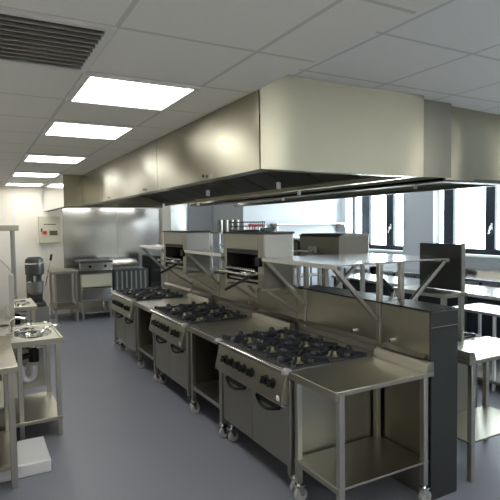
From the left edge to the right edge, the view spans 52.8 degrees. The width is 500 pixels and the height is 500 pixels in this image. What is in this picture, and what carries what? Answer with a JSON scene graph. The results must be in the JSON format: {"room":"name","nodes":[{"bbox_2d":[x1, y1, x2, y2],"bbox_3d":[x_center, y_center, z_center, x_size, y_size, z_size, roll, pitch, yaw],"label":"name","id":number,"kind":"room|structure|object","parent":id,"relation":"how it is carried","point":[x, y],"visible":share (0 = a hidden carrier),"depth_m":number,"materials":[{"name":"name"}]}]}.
{"room":"commercial kitchen","nodes":[
{"label":"commercial kitchen","id":0,"kind":"room"},
{"bbox_2d":[0,186,212,314],"bbox_3d":[-3.730,-0.015,11.482,6.100,2.757,0.500,-2,3,-29],"label":"wall","id":1,"kind":"structure","parent":0,"point":[26,198],"depth_m":10.65,"materials":[{"name":"beige paint"}]},
{"bbox_2d":[12,186,17,298],"bbox_3d":[-4.908,0.048,10.544,0.030,2.757,0.012,-2,3,-29],"label":"trim","id":2,"kind":"structure","parent":1,"relation":"attached to","point":[12,186],"depth_m":10.53,"materials":[{"name":"white paint"}]},
{"bbox_2d":[40,187,44,300],"bbox_3d":[-4.444,0.029,10.799,0.030,2.757,0.012,-2,3,-29],"label":"trim","id":3,"kind":"structure","parent":1,"relation":"attached to","point":[40,187],"depth_m":10.79,"materials":[{"name":"white paint"}]},
{"bbox_2d":[38,216,60,242],"bbox_3d":[-4.279,-0.432,10.745,0.420,0.560,0.230,-2,3,-29],"label":"control box","id":4,"kind":"object","parent":1,"relation":"attached to","point":[48,226],"visible":1,"depth_m":10.67,"materials":[{"name":"beige metal"}]},
{"bbox_2d":[62,208,160,268],"bbox_3d":[-3.102,-0.247,11.521,2.215,1.400,0.018,-2,3,-29],"label":"sheet","id":5,"kind":"object","parent":1,"relation":"attached to","point":[88,233],"visible":0.78,"depth_m":11.45,"materials":[{"name":"silver metal"}]},
{"bbox_2d":[170,204,187,230],"bbox_3d":[-1.727,-0.783,12.247,0.440,0.840,0.028,-2,3,-29],"label":"window","id":6,"kind":"structure","parent":1,"relation":"attached to","point":[178,214],"depth_m":12.23,"materials":[{"name":"glass"}]},
{"bbox_2d":[188,203,211,264],"bbox_3d":[-1.232,-0.423,12.535,0.640,1.600,0.028,-2,3,-29],"label":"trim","id":7,"kind":"structure","parent":1,"relation":"attached to","point":[199,218],"depth_m":12.51,"materials":[{"name":"white"}]},
{"bbox_2d":[160,204,169,264],"bbox_3d":[-2.012,-0.063,12.071,0.200,2.747,0.119,-2,3,-29],"label":"wall column","id":8,"kind":"structure","parent":0,"point":[165,211],"depth_m":11.98,"materials":[{"name":"beige paint"}]},
{"bbox_2d":[0,0,440,186],"bbox_3d":[-1.980,-1.180,4.285,2.534,0.250,14.700,-2,3,-29],"label":"ceiling","id":9,"kind":"structure","parent":0,"point":[230,49],"depth_m":2.60,"materials":[{"name":"tile"}]},
{"bbox_2d":[4,182,44,186],"bbox_3d":[-4.486,-1.302,10.017,0.700,0.018,0.700,-2,3,-29],"label":"recessed light","id":10,"kind":"object","parent":9,"relation":"in","point":[6,183],"visible":1,"depth_m":9.97,"materials":[{"name":"white plastic"}]},
{"bbox_2d":[7,183,41,185],"bbox_3d":[-4.486,-1.304,10.017,0.630,0.009,0.630,-2,3,-29],"label":"diffuser","id":11,"kind":"object","parent":10,"relation":"attached to","point":[8,184],"depth_m":9.98,"materials":[{"name":"white plastic"}]},
{"bbox_2d":[11,171,61,177],"bbox_3d":[-3.474,-1.223,8.178,0.700,0.018,0.700,-2,3,-29],"label":"recessed light","id":12,"kind":"object","parent":9,"relation":"in","point":[15,173],"visible":1,"depth_m":8.12,"materials":[{"name":"white plastic"}]},
{"bbox_2d":[14,173,57,176],"bbox_3d":[-3.474,-1.224,8.178,0.630,0.009,0.630,-2,3,-29],"label":"diffuser","id":13,"kind":"object","parent":12,"relation":"attached to","point":[15,174],"depth_m":8.20,"materials":[{"name":"white plastic"}]},
{"bbox_2d":[22,153,87,163],"bbox_3d":[-2.463,-1.143,6.340,0.700,0.018,0.700,-2,3,-29],"label":"recessed light","id":14,"kind":"object","parent":9,"relation":"in","point":[42,158],"visible":1,"depth_m":6.28,"materials":[{"name":"white plastic"}]},
{"bbox_2d":[25,155,83,162],"bbox_3d":[-2.463,-1.145,6.340,0.630,0.009,0.630,-2,3,-29],"label":"diffuser","id":15,"kind":"object","parent":14,"relation":"attached to","point":[28,158],"depth_m":6.34,"materials":[{"name":"white plastic"}]},
{"bbox_2d":[0,7,116,72],"bbox_3d":[-1.053,-0.960,2.326,0.700,0.026,0.700,-2,3,-29],"label":"ceiling vent","id":16,"kind":"object","parent":9,"relation":"in","point":[27,38],"visible":1,"depth_m":2.31,"materials":[{"name":"white metal"}]},
{"bbox_2d":[41,119,136,139],"bbox_3d":[-1.451,-1.064,4.501,0.700,0.018,0.700,-2,3,-29],"label":"recessed light","id":17,"kind":"object","parent":9,"relation":"in","point":[60,128],"visible":1,"depth_m":4.45,"materials":[{"name":"white plastic"}]},
{"bbox_2d":[43,174,162,211],"bbox_3d":[-2.671,-1.069,10.055,2.400,0.535,2.700,-2,3,-29],"label":"extraction hood","id":18,"kind":"object","parent":9,"relation":"attached to","point":[65,191],"visible":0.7,"depth_m":8.73,"materials":[{"name":"silver metal"}]},
{"bbox_2d":[65,72,200,111],"bbox_3d":[-0.776,-1.011,3.276,0.700,0.018,0.700,-2,3,-29],"label":"recessed light","id":19,"kind":"object","parent":9,"relation":"in","point":[92,88],"visible":0.98,"depth_m":3.21,"materials":[{"name":"white plastic"}]},
{"bbox_2d":[0,311,499,499],"bbox_3d":[1.286,1.616,6.203,9.900,0.100,14.700,-2,3,-29],"label":"floor","id":20,"kind":"structure","parent":0,"point":[127,434],"depth_m":4.30,"materials":[{"name":"plastic"}]},
{"bbox_2d":[0,259,14,326],"bbox_3d":[-2.617,0.843,5.090,0.445,1.660,0.090,-2,3,-29],"label":"screen","id":21,"kind":"object","parent":20,"relation":"on","point":[7,308],"visible":0.39,"depth_m":5.12,"materials":[{"name":"silver metal"}]},
{"bbox_2d":[0,335,18,488],"bbox_3d":[-2.291,1.246,3.750,1.000,0.980,0.800,-2,3,-29],"label":"bench","id":22,"kind":"object","parent":20,"relation":"on","point":[8,364],"visible":1,"depth_m":3.66,"materials":[{"name":"silver metal"}]},
{"bbox_2d":[0,225,18,298],"bbox_3d":[-3.747,0.618,7.160,0.870,1.930,0.500,-2,3,-29],"label":"wall rack","id":23,"kind":"object","parent":20,"relation":"on","point":[12,228],"visible":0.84,"depth_m":7.12,"materials":[{"name":"silver metal"}]},
{"bbox_2d":[0,225,18,230],"bbox_3d":[-3.760,-0.306,7.113,0.870,0.080,0.500,-2,3,-29],"label":"shelf","id":24,"kind":"object","parent":23,"relation":"attached to","point":[2,227],"depth_m":7.05,"materials":[{"name":"silver metal"}]},
{"bbox_2d":[14,298,36,325],"bbox_3d":[-3.230,1.075,6.573,0.780,1.062,0.840,-2,3,-29],"label":"bench","id":25,"kind":"object","parent":20,"relation":"on","point":[21,308],"visible":0.07,"depth_m":6.52,"materials":[{"name":"silver metal"}]},
{"bbox_2d":[14,298,36,311],"bbox_3d":[-3.235,0.731,6.556,0.780,0.048,0.840,-2,3,-29],"label":"sink","id":26,"kind":"object","parent":25,"relation":"in","point":[27,305],"depth_m":6.47,"materials":[{"name":"silver metal"}]},
{"bbox_2d":[0,436,51,482],"bbox_3d":[-1.856,1.668,4.019,0.450,0.100,0.500,-2,3,-29],"label":"box","id":27,"kind":"object","parent":20,"relation":"on","point":[33,455],"visible":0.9,"depth_m":3.90,"materials":[{"name":"white paint"}]},
{"bbox_2d":[0,316,62,440],"bbox_3d":[-2.223,1.154,4.743,0.780,1.062,0.840,-2,3,-29],"label":"bench","id":28,"kind":"object","parent":20,"relation":"on","point":[42,407],"visible":0.89,"depth_m":4.69,"materials":[{"name":"silver metal"}]},
{"bbox_2d":[8,316,26,335],"bbox_3d":[-2.185,0.703,4.745,0.162,0.162,0.200,-2,3,-29],"label":"tap","id":29,"kind":"object","parent":28,"relation":"on","point":[10,330],"depth_m":4.71,"materials":[{"name":"silver metal"}]},
{"bbox_2d":[6,330,36,334],"bbox_3d":[-2.087,0.756,4.607,0.261,0.021,0.055,-2,3,-29],"label":"ladle","id":30,"kind":"object","parent":28,"relation":"on","point":[32,331],"visible":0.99,"depth_m":4.62,"materials":[{"name":"grey metal"}]},
{"bbox_2d":[13,323,31,330],"bbox_3d":[-2.132,0.715,4.694,0.063,0.021,0.258,0,3,13],"label":"ladle","id":31,"kind":"object","parent":28,"relation":"on","point":[28,324],"visible":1,"depth_m":4.73,"materials":[{"name":"silver metal"}]},
{"bbox_2d":[0,322,62,348],"bbox_3d":[-2.228,0.810,4.726,0.780,0.048,0.840,-2,3,-29],"label":"sink","id":32,"kind":"object","parent":28,"relation":"in","point":[52,336],"depth_m":4.60,"materials":[{"name":"silver metal"}]},
{"bbox_2d":[20,321,48,324],"bbox_3d":[-2.125,0.723,4.974,0.262,0.021,0.054,-2,3,-18],"label":"ladle","id":33,"kind":"object","parent":28,"relation":"on","point":[44,322],"visible":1,"depth_m":4.98,"materials":[{"name":"silver metal"}]},
{"bbox_2d":[30,324,58,326],"bbox_3d":[-1.948,0.716,4.770,0.261,0.021,0.057,-1,3,-8],"label":"ladle","id":34,"kind":"object","parent":28,"relation":"on","point":[53,324],"visible":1,"depth_m":4.77,"materials":[{"name":"silver metal"}]},
{"bbox_2d":[25,304,49,323],"bbox_3d":[-3.793,1.240,8.943,0.380,0.508,0.500,-2,3,-29],"label":"stand","id":35,"kind":"object","parent":20,"relation":"on","point":[42,313],"visible":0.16,"depth_m":8.75,"materials":[{"name":"silver metal"}]},
{"bbox_2d":[24,254,52,306],"bbox_3d":[-3.739,0.531,8.939,0.469,0.904,0.426,-2,3,-29],"label":"mixer","id":36,"kind":"object","parent":35,"relation":"on","point":[34,266],"visible":0.97,"depth_m":8.79,"materials":[{"name":"grey metal"}]},
{"bbox_2d":[26,281,43,294],"bbox_3d":[-3.767,0.673,8.853,0.292,0.230,0.292,-2,3,-29],"label":"mixing bowl","id":37,"kind":"object","parent":36,"relation":"on","point":[33,287],"depth_m":8.76,"materials":[{"name":"silver metal"}]},
{"bbox_2d":[47,268,78,322],"bbox_3d":[-3.821,0.916,10.302,0.500,1.020,0.750,-2,3,-29],"label":"table","id":38,"kind":"object","parent":20,"relation":"on","point":[62,277],"visible":1,"depth_m":10.48,"materials":[{"name":"silver metal"}]},
{"bbox_2d":[73,258,112,319],"bbox_3d":[-3.297,0.803,10.608,0.660,1.200,0.810,-2,3,-29],"label":"range","id":39,"kind":"object","parent":20,"relation":"on","point":[94,276],"visible":0.95,"depth_m":10.30,"materials":[{"name":"silver metal"}]},
{"bbox_2d":[76,268,112,273],"bbox_3d":[-3.304,0.431,10.593,0.640,0.055,0.800,-2,3,-29],"label":"cooktop","id":40,"kind":"object","parent":39,"relation":"in","point":[89,270],"depth_m":10.27,"materials":[{"name":"grey metal"}]},
{"bbox_2d":[107,258,148,310],"bbox_3d":[-2.664,0.792,10.951,0.740,1.170,0.779,-2,3,-29],"label":"fryer","id":41,"kind":"object","parent":20,"relation":"on","point":[127,273],"visible":0.51,"depth_m":10.64,"materials":[{"name":"grey metal"}]},
{"bbox_2d":[116,270,145,289],"bbox_3d":[-2.499,0.641,10.628,0.630,0.400,0.012,-2,3,-29],"label":"grille","id":42,"kind":"object","parent":41,"relation":"attached to","point":[131,279],"depth_m":10.62,"materials":[{"name":"silver metal"}]},
{"bbox_2d":[110,287,162,348],"bbox_3d":[-1.760,1.067,7.954,0.820,0.900,0.156,-2,3,-29],"label":"table","id":43,"kind":"object","parent":20,"relation":"on","point":[116,344],"visible":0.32,"depth_m":7.80,"materials":[{"name":"silver metal"}]},
{"bbox_2d":[111,286,186,363],"bbox_3d":[-1.478,1.066,7.370,0.897,0.954,1.135,-2,3,-29],"label":"range","id":44,"kind":"object","parent":20,"relation":"on","point":[125,311],"visible":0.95,"depth_m":7.02,"materials":[{"name":"silver metal"}]},
{"bbox_2d":[114,288,186,300],"bbox_3d":[-1.452,0.656,7.366,0.825,0.028,1.135,-2,3,-29],"label":"cooktop","id":45,"kind":"object","parent":44,"relation":"in","point":[121,295],"depth_m":7.17,"materials":[{"name":"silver metal"}]},
{"bbox_2d":[142,255,160,287],"bbox_3d":[-2.165,0.742,11.120,0.240,1.240,0.600,-2,3,-29],"label":"cabinet","id":46,"kind":"object","parent":20,"relation":"on","point":[154,268],"visible":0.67,"depth_m":10.86,"materials":[{"name":"black metal"}]},
{"bbox_2d":[134,292,212,381],"bbox_3d":[-0.998,1.094,6.568,0.820,0.965,0.729,-2,3,-29],"label":"table","id":47,"kind":"object","parent":20,"relation":"on","point":[145,305],"visible":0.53,"depth_m":6.61,"materials":[{"name":"silver metal"}]},
{"bbox_2d":[148,301,251,407],"bbox_3d":[-0.578,1.136,5.734,0.897,0.954,1.135,-2,3,-29],"label":"range","id":48,"kind":"object","parent":20,"relation":"on","point":[171,339],"visible":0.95,"depth_m":5.37,"materials":[{"name":"silver metal"}]},
{"bbox_2d":[153,303,251,324],"bbox_3d":[-0.552,0.727,5.731,0.825,0.028,1.135,-2,3,-29],"label":"cooktop","id":49,"kind":"object","parent":48,"relation":"in","point":[164,314],"depth_m":5.57,"materials":[{"name":"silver metal"}]},
{"bbox_2d":[211,232,222,267],"bbox_3d":[-0.426,0.493,10.541,0.650,1.750,0.430,-2,3,-29],"label":"pot rack","id":50,"kind":"object","parent":20,"relation":"on","point":[219,233],"visible":0.13,"depth_m":10.51,"materials":[{"name":"silver metal"}]},
{"bbox_2d":[217,220,222,231],"bbox_3d":[-0.610,-0.492,10.334,0.120,0.250,0.120,-2,3,-29],"label":"tin","id":51,"kind":"object","parent":50,"relation":"on","point":[219,222],"visible":0.91,"depth_m":10.28,"materials":[{"name":"silver metal"}]},
{"bbox_2d":[223,220,228,231],"bbox_3d":[-0.500,-0.496,10.394,0.120,0.250,0.120,-2,3,-29],"label":"tin","id":52,"kind":"object","parent":50,"relation":"on","point":[225,222],"visible":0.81,"depth_m":10.34,"materials":[{"name":"silver metal"}]},
{"bbox_2d":[186,311,294,437],"bbox_3d":[-0.099,1.165,4.932,0.820,0.965,0.729,-2,3,-29],"label":"table","id":53,"kind":"object","parent":20,"relation":"on","point":[260,321],"visible":0.46,"depth_m":4.93,"materials":[{"name":"silver metal"}]},
{"bbox_2d":[247,226,277,230],"bbox_3d":[0.276,0.437,10.468,0.512,1.850,0.560,-2,3,-29],"label":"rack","id":54,"kind":"object","parent":20,"relation":"on","point":[266,228],"visible":0.02,"depth_m":10.27,"materials":[{"name":"silver metal"}]},
{"bbox_2d":[214,327,372,492],"bbox_3d":[0.322,1.207,4.099,0.897,0.954,1.135,-2,3,-29],"label":"range","id":55,"kind":"object","parent":20,"relation":"on","point":[257,390],"visible":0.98,"depth_m":3.74,"materials":[{"name":"silver metal"}]},
{"bbox_2d":[220,329,372,370],"bbox_3d":[0.348,0.797,4.095,0.825,0.028,1.135,-2,3,-29],"label":"cooktop","id":56,"kind":"object","parent":55,"relation":"in","point":[300,364],"depth_m":3.93,"materials":[{"name":"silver metal"}]},
{"bbox_2d":[301,267,322,284],"bbox_3d":[1.058,0.548,11.045,1.030,1.550,0.480,-2,3,-29],"label":"storage rack","id":57,"kind":"object","parent":20,"relation":"on","point":[311,274],"visible":0.08,"depth_m":11.09,"materials":[{"name":"grey metal"}]},
{"bbox_2d":[301,273,322,276],"bbox_3d":[1.058,0.558,11.046,1.030,0.030,0.480,-2,3,-29],"label":"shelf","id":58,"kind":"object","parent":57,"relation":"attached to","point":[310,274],"depth_m":11.06,"materials":[{"name":"silver metal"}]},
{"bbox_2d":[289,347,433,499],"bbox_3d":[0.748,1.232,3.394,0.820,0.965,0.506,-2,3,-29],"label":"table","id":59,"kind":"object","parent":20,"relation":"on","point":[403,377],"visible":1,"depth_m":3.39,"materials":[{"name":"silver metal"}]},
{"bbox_2d":[331,273,499,338],"bbox_3d":[3.023,1.004,7.932,0.850,0.900,4.500,-2,3,-29],"label":"prep table","id":60,"kind":"object","parent":20,"relation":"on","point":[476,294],"visible":0.31,"depth_m":7.28,"materials":[{"name":"silver metal"}]},
{"bbox_2d":[343,263,499,285],"bbox_3d":[4.011,0.876,9.212,0.720,1.000,6.400,-2,3,-29],"label":"bench","id":61,"kind":"object","parent":20,"relation":"on","point":[474,275],"visible":0.25,"depth_m":9.45,"materials":[{"name":"silver metal"}]},
{"bbox_2d":[457,332,481,412],"bbox_3d":[1.387,1.163,4.682,0.897,0.954,1.135,-2,3,-29],"label":"range","id":62,"kind":"object","parent":20,"relation":"on","point":[462,383],"visible":0.04,"depth_m":4.29,"materials":[{"name":"silver metal"}]},
{"bbox_2d":[369,266,393,296],"bbox_3d":[1.102,0.428,4.239,0.210,0.585,0.121,0,3,22],"label":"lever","id":63,"kind":"object","parent":62,"relation":"attached to","point":[372,269],"visible":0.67,"depth_m":4.23,"materials":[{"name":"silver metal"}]},
{"bbox_2d":[452,303,499,391],"bbox_3d":[2.901,1.129,5.700,0.520,0.880,1.100,-2,3,-29],"label":"table","id":64,"kind":"object","parent":20,"relation":"on","point":[479,308],"visible":0.59,"depth_m":5.79,"materials":[{"name":"silver metal"}]},
{"bbox_2d":[457,336,499,482],"bbox_3d":[1.816,1.187,3.998,0.820,0.965,0.456,-2,3,-29],"label":"table","id":65,"kind":"object","parent":20,"relation":"on","point":[474,425],"visible":0.62,"depth_m":3.83,"materials":[{"name":"silver metal"}]},
{"bbox_2d":[392,243,467,341],"bbox_3d":[1.535,0.343,4.343,0.280,0.818,0.580,-2,3,-29],"label":"screen","id":66,"kind":"object","parent":65,"relation":"on","point":[449,282],"visible":0.78,"depth_m":4.23,"materials":[{"name":"grey metal"}]},
{"bbox_2d":[392,285,467,298],"bbox_3d":[1.535,0.357,4.344,0.280,0.035,0.580,-2,3,-29],"label":"shelf","id":67,"kind":"object","parent":66,"relation":"attached to","point":[441,292],"depth_m":4.20,"materials":[{"name":"silver metal"}]},
{"bbox_3d":[0.696,1.099,6.033,0.820,0.965,1.896,-2,3,-29],"label":"table","id":68,"kind":"object","parent":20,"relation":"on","visible":0},
{"bbox_2d":[293,238,321,285],"bbox_3d":[0.597,0.256,6.547,0.441,0.796,0.710,-2,3,-29],"label":"oven","id":69,"kind":"object","parent":68,"relation":"on","point":[296,241],"visible":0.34,"depth_m":6.21,"materials":[{"name":"silver metal"}]},
{"bbox_2d":[299,233,369,291],"bbox_3d":[0.967,0.245,5.871,0.441,0.876,0.770,-2,3,-29],"label":"oven","id":70,"kind":"object","parent":68,"relation":"on","point":[322,243],"visible":0.59,"depth_m":5.61,"materials":[{"name":"silver metal"}]},
{"bbox_2d":[212,198,352,286],"bbox_3d":[0.763,-0.210,13.003,3.250,2.874,2.150,-2,3,-29],"label":"wall","id":71,"kind":"structure","parent":0,"point":[320,211],"depth_m":12.05,"materials":[{"name":"white paint"}]},
{"bbox_2d":[212,203,242,265],"bbox_3d":[-0.548,-0.405,11.982,0.013,1.600,1.580,-2,3,-29],"label":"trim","id":72,"kind":"structure","parent":71,"relation":"attached to","point":[221,211],"depth_m":12.15,"materials":[{"name":"white"}]},
{"bbox_2d":[248,224,263,229],"bbox_3d":[0.136,-0.500,11.409,0.400,0.190,0.011,-2,3,-29],"label":"sign","id":73,"kind":"object","parent":71,"relation":"attached to","point":[250,228],"visible":0.44,"depth_m":11.37,"materials":[{"name":"red"}]},
{"bbox_2d":[270,223,346,231],"bbox_3d":[1.414,-0.524,11.949,2.000,0.230,0.300,-2,3,-29],"label":"wall shelf","id":74,"kind":"object","parent":71,"relation":"attached to","point":[338,225],"visible":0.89,"depth_m":11.71,"materials":[{"name":"silver metal"}]},
{"bbox_2d":[85,0,499,173],"bbox_3d":[2.357,-1.415,6.661,7.366,0.130,14.700,-2,3,-29],"label":"ceiling","id":75,"kind":"structure","parent":0,"point":[447,51],"depth_m":3.04,"materials":[{"name":"tile"}]},
{"bbox_2d":[82,75,423,205],"bbox_3d":[-0.725,-0.946,6.164,1.478,0.674,5.936,-2,3,-29],"label":"extraction hood","id":76,"kind":"object","parent":75,"relation":"attached to","point":[304,133],"visible":0.99,"depth_m":3.75,"materials":[{"name":"silver metal"}]},
{"bbox_2d":[424,99,451,177],"bbox_3d":[1.493,-0.901,4.098,0.416,0.614,0.006,-2,3,-29],"label":"panel","id":77,"kind":"object","parent":76,"relation":"attached to","point":[437,115],"visible":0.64,"depth_m":4.12,"materials":[{"name":"silver metal"}]},
{"bbox_2d":[190,106,499,206],"bbox_3d":[1.039,-1.021,7.175,1.750,0.674,5.720,-2,3,-29],"label":"extraction hood","id":78,"kind":"object","parent":75,"relation":"attached to","point":[475,135],"visible":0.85,"depth_m":4.60,"materials":[{"name":"silver metal"}]},
{"bbox_2d":[162,265,457,499],"bbox_3d":[-0.005,0.948,5.857,0.292,1.302,5.513,-2,3,-29],"label":"wall","id":79,"kind":"structure","parent":0,"point":[419,329],"depth_m":3.67,"materials":[{"name":"silver metal"}]},
{"bbox_2d":[139,243,223,291],"bbox_3d":[-0.931,0.254,7.574,1.170,0.660,1.040,-2,3,-29],"label":"shelf","id":80,"kind":"object","parent":79,"relation":"on","point":[161,246],"visible":0.32,"depth_m":7.53,"materials":[{"name":"silver metal"}]},
{"bbox_2d":[157,230,213,290],"bbox_3d":[-0.913,0.132,6.516,0.636,0.760,0.820,-2,3,-29],"label":"grill","id":81,"kind":"object","parent":79,"relation":"attached to","point":[175,242],"visible":0.95,"depth_m":6.25,"materials":[{"name":"silver metal"}]},
{"bbox_2d":[167,263,182,267],"bbox_3d":[-0.849,0.203,6.578,0.260,0.020,0.620,-2,3,-29],"label":"drip tray","id":82,"kind":"object","parent":81,"relation":"on","point":[180,265],"depth_m":6.64,"materials":[{"name":"silver metal"}]},
{"bbox_2d":[184,248,313,308],"bbox_3d":[-0.030,0.325,5.937,1.170,0.660,1.040,-2,3,-29],"label":"shelf","id":83,"kind":"object","parent":79,"relation":"on","point":[219,252],"visible":0.45,"depth_m":5.81,"materials":[{"name":"silver metal"}]},
{"bbox_2d":[217,231,297,312],"bbox_3d":[-0.012,0.203,4.879,0.636,0.760,0.820,-2,3,-29],"label":"grill","id":84,"kind":"object","parent":79,"relation":"attached to","point":[244,251],"visible":0.96,"depth_m":4.62,"materials":[{"name":"silver metal"}]},
{"bbox_2d":[229,275,257,281],"bbox_3d":[0.052,0.274,4.941,0.260,0.020,0.620,-2,3,-29],"label":"drip tray","id":85,"kind":"object","parent":84,"relation":"on","point":[235,278],"depth_m":4.98,"materials":[{"name":"silver metal"}]},
{"bbox_2d":[229,221,264,230],"bbox_3d":[-0.033,-0.239,5.077,0.252,0.096,0.312,-2,3,-29],"label":"wire basket","id":86,"kind":"object","parent":84,"relation":"on","point":[258,222],"visible":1,"depth_m":4.99,"materials":[{"name":"grey metal"}]},
{"bbox_2d":[262,253,449,347],"bbox_3d":[0.871,0.396,4.300,1.170,0.660,1.040,-2,3,-29],"label":"shelf","id":87,"kind":"object","parent":79,"relation":"on","point":[326,261],"visible":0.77,"depth_m":4.02,"materials":[{"name":"silver metal"}]},
{"bbox_2d":[341,198,352,273],"bbox_3d":[2.382,-0.207,12.538,0.260,2.872,0.215,-2,3,-29],"label":"wall column","id":88,"kind":"structure","parent":0,"point":[345,202],"depth_m":12.45,"materials":[{"name":"white paint"}]},
{"bbox_2d":[352,251,499,287],"bbox_3d":[5.638,0.010,7.357,0.150,2.874,12.450,-2,3,-29],"label":"wall","id":89,"kind":"structure","parent":0,"point":[481,263],"depth_m":9.59,"materials":[{"name":"grey paint"}]},
{"bbox_2d":[353,194,402,249],"bbox_3d":[3.070,-0.745,11.920,0.150,1.450,1.910,-2,3,-29],"label":"window","id":90,"kind":"structure","parent":89,"relation":"in","point":[390,199],"depth_m":11.81,"materials":[{"name":"black paint"}]},
{"bbox_2d":[369,249,402,252],"bbox_3d":[2.991,0.003,11.954,0.170,0.045,1.850,-2,3,-29],"label":"trim","id":91,"kind":"structure","parent":89,"relation":"attached to","point":[379,250],"depth_m":11.56,"materials":[{"name":"white paint"}]},
{"bbox_2d":[403,191,439,278],"bbox_3d":[3.618,-0.130,10.666,0.200,2.874,0.820,-2,3,-29],"label":"pillar","id":92,"kind":"structure","parent":89,"relation":"attached to","point":[421,210],"depth_m":10.57,"materials":[{"name":"grey paint"}]},
{"bbox_2d":[443,186,499,254],"bbox_3d":[5.045,-0.590,8.330,0.150,1.450,4.930,-2,3,-29],"label":"window","id":93,"kind":"structure","parent":89,"relation":"in","point":[491,204],"depth_m":9.46,"materials":[{"name":"black paint"}]},
{"bbox_2d":[465,254,499,257],"bbox_3d":[5.029,0.163,8.248,0.170,0.045,4.785,-2,3,-29],"label":"trim","id":94,"kind":"structure","parent":89,"relation":"attached to","point":[466,255],"depth_m":9.36,"materials":[{"name":"white paint"}]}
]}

